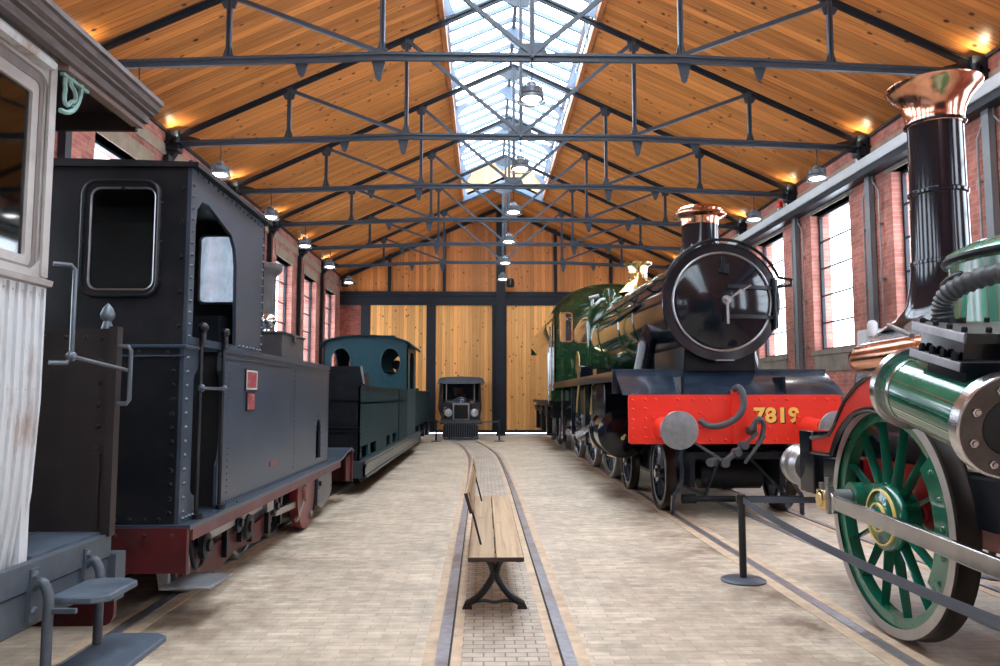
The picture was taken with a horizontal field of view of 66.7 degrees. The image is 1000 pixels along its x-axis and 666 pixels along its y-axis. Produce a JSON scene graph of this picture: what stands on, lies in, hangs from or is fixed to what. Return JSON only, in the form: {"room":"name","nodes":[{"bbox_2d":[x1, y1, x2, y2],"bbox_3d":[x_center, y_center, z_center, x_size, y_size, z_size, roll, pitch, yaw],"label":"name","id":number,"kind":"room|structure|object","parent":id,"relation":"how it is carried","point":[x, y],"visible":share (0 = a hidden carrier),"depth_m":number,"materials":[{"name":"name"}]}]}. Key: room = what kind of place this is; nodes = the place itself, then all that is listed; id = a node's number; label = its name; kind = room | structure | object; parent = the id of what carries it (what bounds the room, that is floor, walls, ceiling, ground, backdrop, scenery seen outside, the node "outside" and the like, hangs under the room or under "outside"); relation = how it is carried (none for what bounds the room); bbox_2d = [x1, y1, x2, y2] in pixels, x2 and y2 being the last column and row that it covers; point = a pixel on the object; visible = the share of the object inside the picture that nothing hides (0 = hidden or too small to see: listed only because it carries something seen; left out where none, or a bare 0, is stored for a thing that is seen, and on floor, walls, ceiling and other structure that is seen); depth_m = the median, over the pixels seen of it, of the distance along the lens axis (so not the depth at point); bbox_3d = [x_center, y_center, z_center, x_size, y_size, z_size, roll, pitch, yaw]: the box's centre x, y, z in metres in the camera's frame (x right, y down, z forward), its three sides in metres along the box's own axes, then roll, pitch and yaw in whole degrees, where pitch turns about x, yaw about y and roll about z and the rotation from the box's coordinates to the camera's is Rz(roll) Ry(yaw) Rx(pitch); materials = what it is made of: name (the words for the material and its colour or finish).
{"room":"museum","nodes":[
{"label":"museum","id":0,"kind":"room"},
{"bbox_2d":[54,119,339,365],"bbox_3d":[-5.639,-0.884,9.314,0.380,6.140,36.650,0,-5,-1],"label":"wall","id":1,"kind":"structure","parent":0,"point":[83,143],"depth_m":20.79,"materials":[{"name":"brick"}]},
{"bbox_2d":[95,132,153,159],"bbox_3d":[-5.593,-1.405,10.959,0.280,3.050,1.920,0,-5,-1],"label":"window","id":2,"kind":"structure","parent":1,"relation":"in","point":[122,140],"depth_m":11.10,"materials":[{"name":"metal"}]},
{"bbox_2d":[134,127,340,287],"bbox_3d":[-5.453,-3.260,9.514,0.032,0.190,36.650,0,-5,-1],"label":"trim","id":3,"kind":"structure","parent":1,"relation":"attached to","point":[146,135],"depth_m":18.39,"materials":[{"name":"stone"}]},
{"bbox_2d":[275,243,294,330],"bbox_3d":[-5.782,-0.661,19.926,0.280,3.050,1.920,0,-5,-1],"label":"window","id":4,"kind":"structure","parent":1,"relation":"in","point":[283,254],"depth_m":20.49,"materials":[{"name":"metal"}]},
{"bbox_2d":[303,264,317,361],"bbox_3d":[-5.845,-0.413,22.915,0.280,3.050,1.920,0,-5,-1],"label":"window","id":5,"kind":"structure","parent":1,"relation":"in","point":[307,271],"depth_m":23.58,"materials":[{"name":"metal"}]},
{"bbox_2d":[325,280,336,339],"bbox_3d":[-5.907,-0.166,25.904,0.280,3.050,1.920,0,-5,-1],"label":"window","id":6,"kind":"structure","parent":1,"relation":"in","point":[328,286],"depth_m":26.61,"materials":[{"name":"metal"}]},
{"bbox_2d":[339,205,655,435],"bbox_3d":[0.028,-0.566,27.869,12.490,8.573,0.560,0,-5,-1],"label":"wall","id":7,"kind":"structure","parent":0,"point":[458,284],"depth_m":27.91,"materials":[{"name":"timber boards"},{"name":"dark steel paint"},{"name":"brick"}]},
{"bbox_2d":[341,278,348,286],"bbox_3d":[-5.573,-1.819,27.507,0.300,0.330,0.583,0,-5,-1],"label":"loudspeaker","id":8,"kind":"object","parent":7,"relation":"attached to","point":[342,280],"visible":0.7,"depth_m":27.25,"materials":[{"name":"plastic"}]},
{"bbox_2d":[361,305,430,420],"bbox_3d":[-3.784,1.262,27.572,2.550,4.680,0.110,0,-5,-1],"label":"door","id":9,"kind":"structure","parent":7,"relation":"in","point":[410,323],"depth_m":27.67,"materials":[{"name":"wood planks"},{"name":"dark steel paint"}]},
{"bbox_2d":[430,305,495,432],"bbox_3d":[-1.240,1.266,27.625,2.540,4.680,0.110,0,-5,-1],"label":"door","id":10,"kind":"structure","parent":7,"relation":"in","point":[463,337],"depth_m":27.65,"materials":[{"name":"timber boards"},{"name":"dark steel paint"}]},
{"bbox_2d":[425,433,545,435],"bbox_3d":[0.029,3.665,27.478,10.180,0.075,0.180,0,-5,-1],"label":"trim","id":11,"kind":"structure","parent":7,"relation":"attached to","point":[430,434],"depth_m":27.39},
{"bbox_2d":[506,278,514,287],"bbox_3d":[0.376,-1.808,27.631,0.300,0.330,0.583,0,-5,-1],"label":"loudspeaker","id":12,"kind":"object","parent":7,"relation":"attached to","point":[510,283],"visible":0.97,"depth_m":27.38,"materials":[{"name":"black plastic"}]},
{"bbox_2d":[505,305,569,432],"bbox_3d":[1.300,1.271,27.678,2.540,4.680,0.110,0,-5,-1],"label":"door","id":13,"kind":"structure","parent":7,"relation":"in","point":[522,323],"depth_m":27.67,"materials":[{"name":"timber boards"},{"name":"dark steel paint"}]},
{"bbox_2d":[570,314,571,340],"bbox_3d":[3.844,1.275,27.731,2.550,4.680,0.110,0,-5,-1],"label":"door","id":14,"kind":"structure","parent":7,"relation":"in","point":[570,314],"depth_m":27.76,"materials":[{"name":"metal"}]},
{"bbox_2d":[0,435,999,665],"bbox_3d":[0.442,2.201,7.856,12.530,0.250,40.000,0,-5,-1],"label":"floor","id":15,"kind":"structure","parent":0,"point":[358,585],"depth_m":5.57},
{"bbox_2d":[58,131,71,157],"bbox_3d":[-5.384,-0.492,9.251,0.090,5.350,0.140,0,-5,-1],"label":"wall column","id":16,"kind":"structure","parent":15,"relation":"on","point":[65,138],"depth_m":9.35,"materials":[{"name":"metal"}]},
{"bbox_2d":[163,154,171,160],"bbox_3d":[-5.447,-0.245,12.241,0.090,5.350,0.140,0,-5,-1],"label":"wall column","id":17,"kind":"structure","parent":15,"relation":"on","point":[166,157],"depth_m":12.40,"materials":[{"name":"metal"}]},
{"bbox_2d":[0,436,424,665],"bbox_3d":[-3.145,2.184,9.112,1.750,0.032,36.650,0,-5,-1],"label":"track","id":18,"kind":"object","parent":15,"relation":"on","point":[150,611],"visible":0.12,"depth_m":5.13,"materials":[{"name":"metal"}]},
{"bbox_2d":[0,0,165,665],"bbox_3d":[-2.845,-0.098,1.308,2.465,3.268,5.710,0,-5,-1],"label":"carriage","id":19,"kind":"object","parent":18,"relation":"on","point":[60,389],"visible":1,"depth_m":3.45,"materials":[{"name":"grey wood"}]},
{"bbox_2d":[44,158,353,592],"bbox_3d":[-3.056,0.477,7.639,2.410,3.168,5.931,0,-5,-1],"label":"locomotive","id":20,"kind":"object","parent":18,"relation":"on","point":[223,428],"visible":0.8,"depth_m":5.36,"materials":[{"name":"metal"}]},
{"bbox_2d":[318,335,429,483],"bbox_3d":[-3.167,1.474,18.103,2.210,2.908,14.250,0,-5,-1],"label":"locomotive","id":21,"kind":"object","parent":18,"relation":"on","point":[378,411],"visible":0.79,"depth_m":14.96,"materials":[{"name":"teal metal"}]},
{"bbox_2d":[223,237,229,289],"bbox_3d":[-5.510,0.003,15.230,0.090,5.350,0.140,0,-5,-1],"label":"wall column","id":22,"kind":"structure","parent":15,"relation":"on","point":[225,237],"depth_m":15.30,"materials":[{"name":"metal"}]},
{"bbox_2d":[267,233,272,261],"bbox_3d":[-5.572,0.251,18.219,0.090,5.350,0.140,0,-5,-1],"label":"wall column","id":23,"kind":"structure","parent":15,"relation":"on","point":[270,235],"depth_m":18.36,"materials":[{"name":"metal"}]},
{"bbox_2d":[296,256,301,335],"bbox_3d":[-5.635,0.499,21.208,0.090,5.350,0.140,0,-5,-1],"label":"wall column","id":24,"kind":"structure","parent":15,"relation":"on","point":[299,280],"depth_m":21.30,"materials":[{"name":"metal"}]},
{"bbox_2d":[319,273,323,364],"bbox_3d":[-5.698,0.747,24.197,0.090,5.350,0.140,0,-5,-1],"label":"wall column","id":25,"kind":"structure","parent":15,"relation":"on","point":[322,274],"depth_m":24.25,"materials":[{"name":"metal"}]},
{"bbox_2d":[431,420,440,441],"bbox_3d":[-2.004,3.070,23.841,0.340,0.660,0.340,0,-5,-1],"label":"barrier post","id":26,"kind":"object","parent":15,"relation":"on","point":[436,440],"visible":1,"depth_m":23.82,"materials":[{"name":"metal"}]},
{"bbox_2d":[437,421,497,422],"bbox_3d":[-1.014,2.795,23.885,1.900,0.068,0.003,0,-5,-1],"label":"belt","id":27,"kind":"object","parent":26,"relation":"attached to","point":[437,421],"visible":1,"depth_m":23.88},
{"bbox_2d":[494,420,503,441],"bbox_3d":[-0.025,3.074,23.883,0.340,0.660,0.340,0,-5,-1],"label":"barrier post","id":28,"kind":"object","parent":15,"relation":"on","point":[498,440],"visible":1,"depth_m":23.86,"materials":[{"name":"metal"}]},
{"bbox_2d":[447,437,551,665],"bbox_3d":[-0.325,2.191,9.204,1.402,0.014,36.726,0,-5,-3],"label":"brick paving","id":29,"kind":"structure","parent":15,"relation":"on","point":[499,634],"depth_m":4.88,"materials":[{"name":"beige brick"}]},
{"bbox_2d":[462,458,527,609],"bbox_3d":[-0.060,1.558,6.330,0.440,0.780,3.126,0,-5,-1],"label":"bench","id":30,"kind":"object","parent":29,"relation":"on","point":[489,513],"visible":1,"depth_m":5.30,"materials":[{"name":"brown wood"}]},
{"bbox_2d":[421,435,591,665],"bbox_3d":[-0.325,2.193,9.217,1.820,0.032,36.768,0,-5,-3],"label":"track","id":31,"kind":"object","parent":15,"relation":"on","point":[444,642],"visible":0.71,"depth_m":5.47,"materials":[{"name":"metal"}]},
{"bbox_2d":[438,376,484,439],"bbox_3d":[-1.346,2.538,25.909,1.600,2.078,3.195,0,-5,-4],"label":"car","id":32,"kind":"object","parent":31,"relation":"on","point":[467,406],"visible":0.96,"depth_m":25.13,"materials":[{"name":"grey metal"}]},
{"bbox_2d":[720,494,766,586],"bbox_3d":[1.875,1.581,5.880,0.340,0.660,0.340,0,-5,-1],"label":"barrier post","id":33,"kind":"object","parent":15,"relation":"on","point":[741,579],"visible":0.98,"depth_m":5.85,"materials":[{"name":"metal"}]},
{"bbox_2d":[747,496,815,502],"bbox_3d":[2.884,1.305,5.974,1.943,0.058,0.003,0,-5,-4],"label":"belt","id":34,"kind":"object","parent":33,"relation":"attached to","point":[752,499],"visible":0.29,"depth_m":5.92,"materials":[{"name":"fabric"}]},
{"bbox_2d":[743,497,999,629],"bbox_3d":[1.837,1.174,4.157,0.003,0.098,3.423,0,-5,1],"label":"belt","id":35,"kind":"object","parent":33,"relation":"attached to","point":[985,617],"visible":1,"depth_m":3.52,"materials":[{"name":"black fabric"}]},
{"bbox_2d":[543,435,999,665],"bbox_3d":[2.814,2.195,9.237,1.770,0.032,36.651,0,-5,-1],"label":"track","id":36,"kind":"object","parent":15,"relation":"on","point":[878,643],"visible":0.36,"depth_m":5.76,"materials":[{"name":"metal"}]},
{"bbox_2d":[530,323,571,448],"bbox_3d":[2.501,1.665,22.823,2.780,3.308,6.450,0,-5,-1],"label":"tender","id":37,"kind":"object","parent":36,"relation":"on","point":[548,417],"visible":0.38,"depth_m":21.51,"materials":[{"name":"metal"}]},
{"bbox_2d":[547,203,843,514],"bbox_3d":[2.687,0.551,13.922,2.777,4.058,11.283,0,-5,-1],"label":"steam locomotive","id":38,"kind":"object","parent":36,"relation":"on","point":[663,375],"visible":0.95,"depth_m":9.50,"materials":[{"name":"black metal"}]},
{"bbox_2d":[780,69,999,642],"bbox_3d":[2.728,-0.019,4.034,2.027,3.561,4.360,0,-5,-1],"label":"locomotive","id":39,"kind":"object","parent":36,"relation":"on","point":[910,453],"visible":0.99,"depth_m":4.34,"materials":[{"name":"metal"}]},
{"bbox_2d":[791,218,808,368],"bbox_3d":[6.098,0.022,15.462,0.110,5.350,0.580,0,-5,-1],"label":"wall column","id":40,"kind":"structure","parent":15,"relation":"on","point":[795,246],"depth_m":15.49,"materials":[{"name":"grey metal"}]},
{"bbox_2d":[227,64,797,204],"bbox_3d":[0.286,-4.061,15.819,11.810,3.165,0.360,0,-5,-1],"label":"roof truss","id":41,"kind":"object","parent":40,"relation":"on","point":[511,72],"visible":0.91,"depth_m":15.76,"materials":[{"name":"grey metal"}]},
{"bbox_2d":[263,194,279,220],"bbox_3d":[-4.703,-2.622,15.603,0.364,0.581,0.347,0,-5,-1],"label":"pendant lamp","id":42,"kind":"object","parent":41,"relation":"hanging from","point":[270,212],"visible":0.89,"depth_m":15.50,"materials":[{"name":"white metal"}]},
{"bbox_2d":[505,189,521,215],"bbox_3d":[0.276,-2.741,15.718,0.364,0.581,0.347,0,-5,-1],"label":"pendant lamp","id":43,"kind":"object","parent":41,"relation":"hanging from","point":[513,207],"visible":1,"depth_m":15.62,"materials":[{"name":"white metal"}]},
{"bbox_2d":[745,196,761,222],"bbox_3d":[5.275,-2.604,15.812,0.364,0.581,0.347,0,-5,-1],"label":"pendant lamp","id":44,"kind":"object","parent":41,"relation":"hanging from","point":[753,215],"visible":1,"depth_m":15.71,"materials":[{"name":"white metal"}]},
{"bbox_2d":[862,176,885,327],"bbox_3d":[6.161,-0.225,12.473,0.110,5.350,0.580,0,-5,-1],"label":"wall column","id":45,"kind":"structure","parent":15,"relation":"on","point":[869,185],"depth_m":12.55,"materials":[{"name":"grey metal"}]},
{"bbox_2d":[164,0,870,160],"bbox_3d":[0.349,-4.309,12.830,11.810,3.165,0.360,0,-5,-1],"label":"roof truss","id":46,"kind":"object","parent":45,"relation":"on","point":[517,133],"visible":0.95,"depth_m":12.76,"materials":[{"name":"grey metal"}]},
{"bbox_2d":[173,136,179,143],"bbox_3d":[-5.311,-3.165,12.475,0.120,0.090,0.117,0,-5,-1],"label":"uplighter","id":47,"kind":"object","parent":46,"relation":"attached to","point":[176,139],"visible":1,"depth_m":12.43,"materials":[{"name":"metal"}]},
{"bbox_2d":[210,146,230,179],"bbox_3d":[-4.640,-2.869,12.614,0.364,0.581,0.347,0,-5,-1],"label":"pendant lamp","id":48,"kind":"object","parent":46,"relation":"hanging from","point":[219,169],"visible":0.89,"depth_m":12.51,"materials":[{"name":"white metal"}]},
{"bbox_2d":[510,140,530,173],"bbox_3d":[0.339,-2.989,12.729,0.364,0.581,0.347,0,-5,-1],"label":"pendant lamp","id":49,"kind":"object","parent":46,"relation":"hanging from","point":[519,164],"visible":1,"depth_m":12.63,"materials":[{"name":"white metal"}]},
{"bbox_2d":[806,150,827,183],"bbox_3d":[5.338,-2.852,12.823,0.364,0.581,0.347,0,-5,-1],"label":"pendant lamp","id":50,"kind":"object","parent":46,"relation":"hanging from","point":[816,173],"visible":1,"depth_m":12.73,"materials":[{"name":"white metal"}]},
{"bbox_2d":[856,141,862,147],"bbox_3d":[6.016,-3.146,12.712,0.120,0.090,0.117,0,-5,-1],"label":"uplighter","id":51,"kind":"object","parent":46,"relation":"attached to","point":[859,144],"visible":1,"depth_m":12.67,"materials":[{"name":"metal"}]},
{"bbox_2d":[976,107,999,238],"bbox_3d":[6.224,-0.473,9.484,0.110,5.350,0.580,0,-5,-1],"label":"wall column","id":52,"kind":"structure","parent":15,"relation":"on","point":[987,126],"depth_m":9.60,"materials":[{"name":"grey paint"}]},
{"bbox_2d":[100,0,989,83],"bbox_3d":[0.412,-4.557,9.841,11.810,3.165,0.360,0,-5,-1],"label":"roof truss","id":53,"kind":"object","parent":52,"relation":"on","point":[533,52],"visible":0.79,"depth_m":9.75,"materials":[{"name":"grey metal"}]},
{"bbox_2d":[517,62,545,106],"bbox_3d":[0.402,-3.236,9.740,0.364,0.581,0.347,0,-5,-1],"label":"pendant lamp","id":54,"kind":"object","parent":53,"relation":"hanging from","point":[531,93],"visible":1,"depth_m":9.65,"materials":[{"name":"white metal"}]},
{"bbox_2d":[970,62,979,71],"bbox_3d":[6.079,-3.393,9.723,0.120,0.090,0.117,0,-5,-1],"label":"uplighter","id":55,"kind":"object","parent":53,"relation":"attached to","point":[974,66],"visible":0.84,"depth_m":9.68,"materials":[{"name":"metal"}]},
{"bbox_2d":[727,72,999,247],"bbox_3d":[6.138,-3.086,9.744,0.240,0.500,36.650,0,-5,-1],"label":"beam","id":56,"kind":"structure","parent":52,"relation":"attached to","point":[987,95],"depth_m":12.87,"materials":[{"name":"silver metal"}]},
{"bbox_2d":[981,551,999,581],"bbox_3d":[3.892,1.593,6.022,0.340,0.660,0.340,0,-5,-1],"label":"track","id":57,"kind":"object","parent":15,"relation":"on","point":[983,576],"visible":0.06,"depth_m":5.90,"materials":[{"name":"metal"}]},
{"bbox_2d":[52,0,999,275],"bbox_3d":[0.411,-4.877,9.922,12.530,2.986,36.950,0,-5,-1],"label":"ceiling","id":58,"kind":"structure","parent":0,"point":[855,104],"depth_m":13.44,"materials":[{"name":"brown wood"}]},
{"bbox_2d":[438,0,606,201],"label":"window","id":59,"kind":"structure","parent":58,"relation":"attached to","point":[588,32],"depth_m":18.07,"materials":[{"name":"clear glass"}]},
{"bbox_2d":[719,51,999,444],"bbox_3d":[6.468,-0.863,9.567,0.380,6.140,36.650,0,-5,-1],"label":"wall","id":60,"kind":"structure","parent":0,"point":[889,186],"depth_m":13.12,"materials":[{"name":"brick"}]},
{"bbox_2d":[149,45,999,276],"bbox_3d":[0.414,-3.564,9.663,11.730,0.050,36.650,0,-5,-1],"label":"trim","id":61,"kind":"structure","parent":60,"relation":"attached to","point":[997,49],"depth_m":14.00,"materials":[{"name":"metal"}]},
{"bbox_2d":[753,226,788,368],"bbox_3d":[6.229,-0.729,17.173,0.280,3.370,1.920,0,-5,-1],"label":"window","id":62,"kind":"structure","parent":60,"relation":"in","point":[776,361],"depth_m":17.16,"materials":[{"name":"metal"}]},
{"bbox_2d":[776,201,782,210],"bbox_3d":[6.008,-2.709,16.159,0.260,0.210,0.140,0,-5,-1],"label":"beacon","id":63,"kind":"object","parent":60,"relation":"attached to","point":[779,204],"visible":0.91,"depth_m":16.11,"materials":[{"name":"red plastic"}]},
{"bbox_2d":[806,188,857,371],"bbox_3d":[6.292,-0.977,14.184,0.280,3.370,1.920,0,-5,-1],"label":"window","id":64,"kind":"structure","parent":60,"relation":"in","point":[833,358],"depth_m":14.43,"materials":[{"name":"metal"}]},
{"bbox_2d":[724,66,999,243],"bbox_3d":[6.282,-3.240,9.760,0.032,0.190,36.650,0,-5,-1],"label":"trim","id":65,"kind":"structure","parent":60,"relation":"attached to","point":[996,70],"depth_m":13.72,"materials":[{"name":"stone"}]},
{"bbox_2d":[857,329,872,344],"bbox_3d":[6.080,0.142,12.486,0.270,0.380,0.350,0,-5,-1],"label":"wall box","id":66,"kind":"object","parent":60,"relation":"attached to","point":[862,337],"visible":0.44,"depth_m":12.46,"materials":[{"name":"white plastic"}]},
{"bbox_2d":[867,320,882,335],"bbox_3d":[6.068,-0.079,12.238,0.305,0.260,0.160,0,-5,-1],"label":"globe","id":67,"kind":"object","parent":60,"relation":"attached to","point":[872,325],"visible":0.81,"depth_m":12.18,"materials":[{"name":"white glass"}]},
{"bbox_2d":[885,157,909,297],"bbox_3d":[6.354,-1.224,11.195,0.280,3.370,1.920,0,-5,-1],"label":"window","id":68,"kind":"structure","parent":60,"relation":"in","point":[905,202],"depth_m":11.99,"materials":[{"name":"glass"},{"name":"red brick"},{"name":"dark steel paint"}]},
{"bbox_3d":[6.035,0.270,18.451,0.110,5.350,0.580,0,-5,-1],"label":"wall column","id":69,"kind":"structure","parent":60,"relation":"attached to","visible":0},
{"bbox_2d":[268,116,746,235],"bbox_3d":[0.224,-3.813,18.808,11.810,3.165,0.360,0,-5,-1],"label":"roof truss","id":70,"kind":"object","parent":69,"relation":"on","point":[429,219],"visible":0.87,"depth_m":18.74,"materials":[{"name":"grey metal"}]},
{"bbox_2d":[298,226,311,248],"bbox_3d":[-4.766,-2.374,18.592,0.364,0.581,0.347,0,-5,-1],"label":"pendant lamp","id":71,"kind":"object","parent":70,"relation":"hanging from","point":[304,242],"visible":1,"depth_m":18.50,"materials":[{"name":"white metal"}]},
{"bbox_2d":[501,222,515,244],"bbox_3d":[0.213,-2.493,18.707,0.364,0.581,0.347,0,-5,-1],"label":"pendant lamp","id":72,"kind":"object","parent":70,"relation":"hanging from","point":[508,238],"visible":1,"depth_m":18.60,"materials":[{"name":"white metal"}]},
{"bbox_3d":[5.972,0.518,21.440,0.110,5.350,0.580,0,-5,-1],"label":"wall column","id":73,"kind":"structure","parent":60,"relation":"attached to","visible":0},
{"bbox_2d":[298,155,681,258],"bbox_3d":[0.161,-3.566,21.797,11.810,3.165,0.360,0,-5,-1],"label":"roof truss","id":74,"kind":"object","parent":73,"relation":"on","point":[502,160],"visible":0.78,"depth_m":21.73,"materials":[{"name":"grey metal"}]},
{"bbox_2d":[323,251,335,268],"bbox_3d":[-4.829,-2.126,21.581,0.364,0.581,0.347,0,-5,-1],"label":"pendant lamp","id":75,"kind":"object","parent":74,"relation":"hanging from","point":[329,263],"visible":1,"depth_m":21.49,"materials":[{"name":"white metal"}]},
{"bbox_2d":[499,246,510,264],"bbox_3d":[0.150,-2.245,21.696,0.364,0.581,0.347,0,-5,-1],"label":"pendant lamp","id":76,"kind":"object","parent":74,"relation":"hanging from","point":[505,259],"visible":0.99,"depth_m":21.59,"materials":[{"name":"white metal"}]},
{"bbox_3d":[5.909,0.766,24.430,0.110,5.350,0.580,0,-5,-1],"label":"wall column","id":77,"kind":"structure","parent":60,"relation":"attached to","visible":0},
{"bbox_2d":[321,189,672,274],"bbox_3d":[0.098,-3.318,24.786,11.810,3.165,0.360,0,-5,-1],"label":"roof truss","id":78,"kind":"object","parent":77,"relation":"on","point":[444,213],"visible":0.73,"depth_m":24.72,"materials":[{"name":"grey metal"}]},
{"bbox_2d":[343,274,353,284],"bbox_3d":[-4.891,-1.878,24.570,0.364,0.581,0.347,0,-5,-1],"label":"pendant lamp","id":79,"kind":"object","parent":78,"relation":"hanging from","point":[348,279],"visible":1,"depth_m":24.47,"materials":[{"name":"white metal"}]},
{"bbox_2d":[497,272,507,280],"bbox_3d":[0.087,-1.998,24.685,0.364,0.581,0.347,0,-5,-1],"label":"pendant lamp","id":80,"kind":"object","parent":78,"relation":"hanging from","point":[502,277],"visible":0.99,"depth_m":24.58,"materials":[{"name":"white metal"}]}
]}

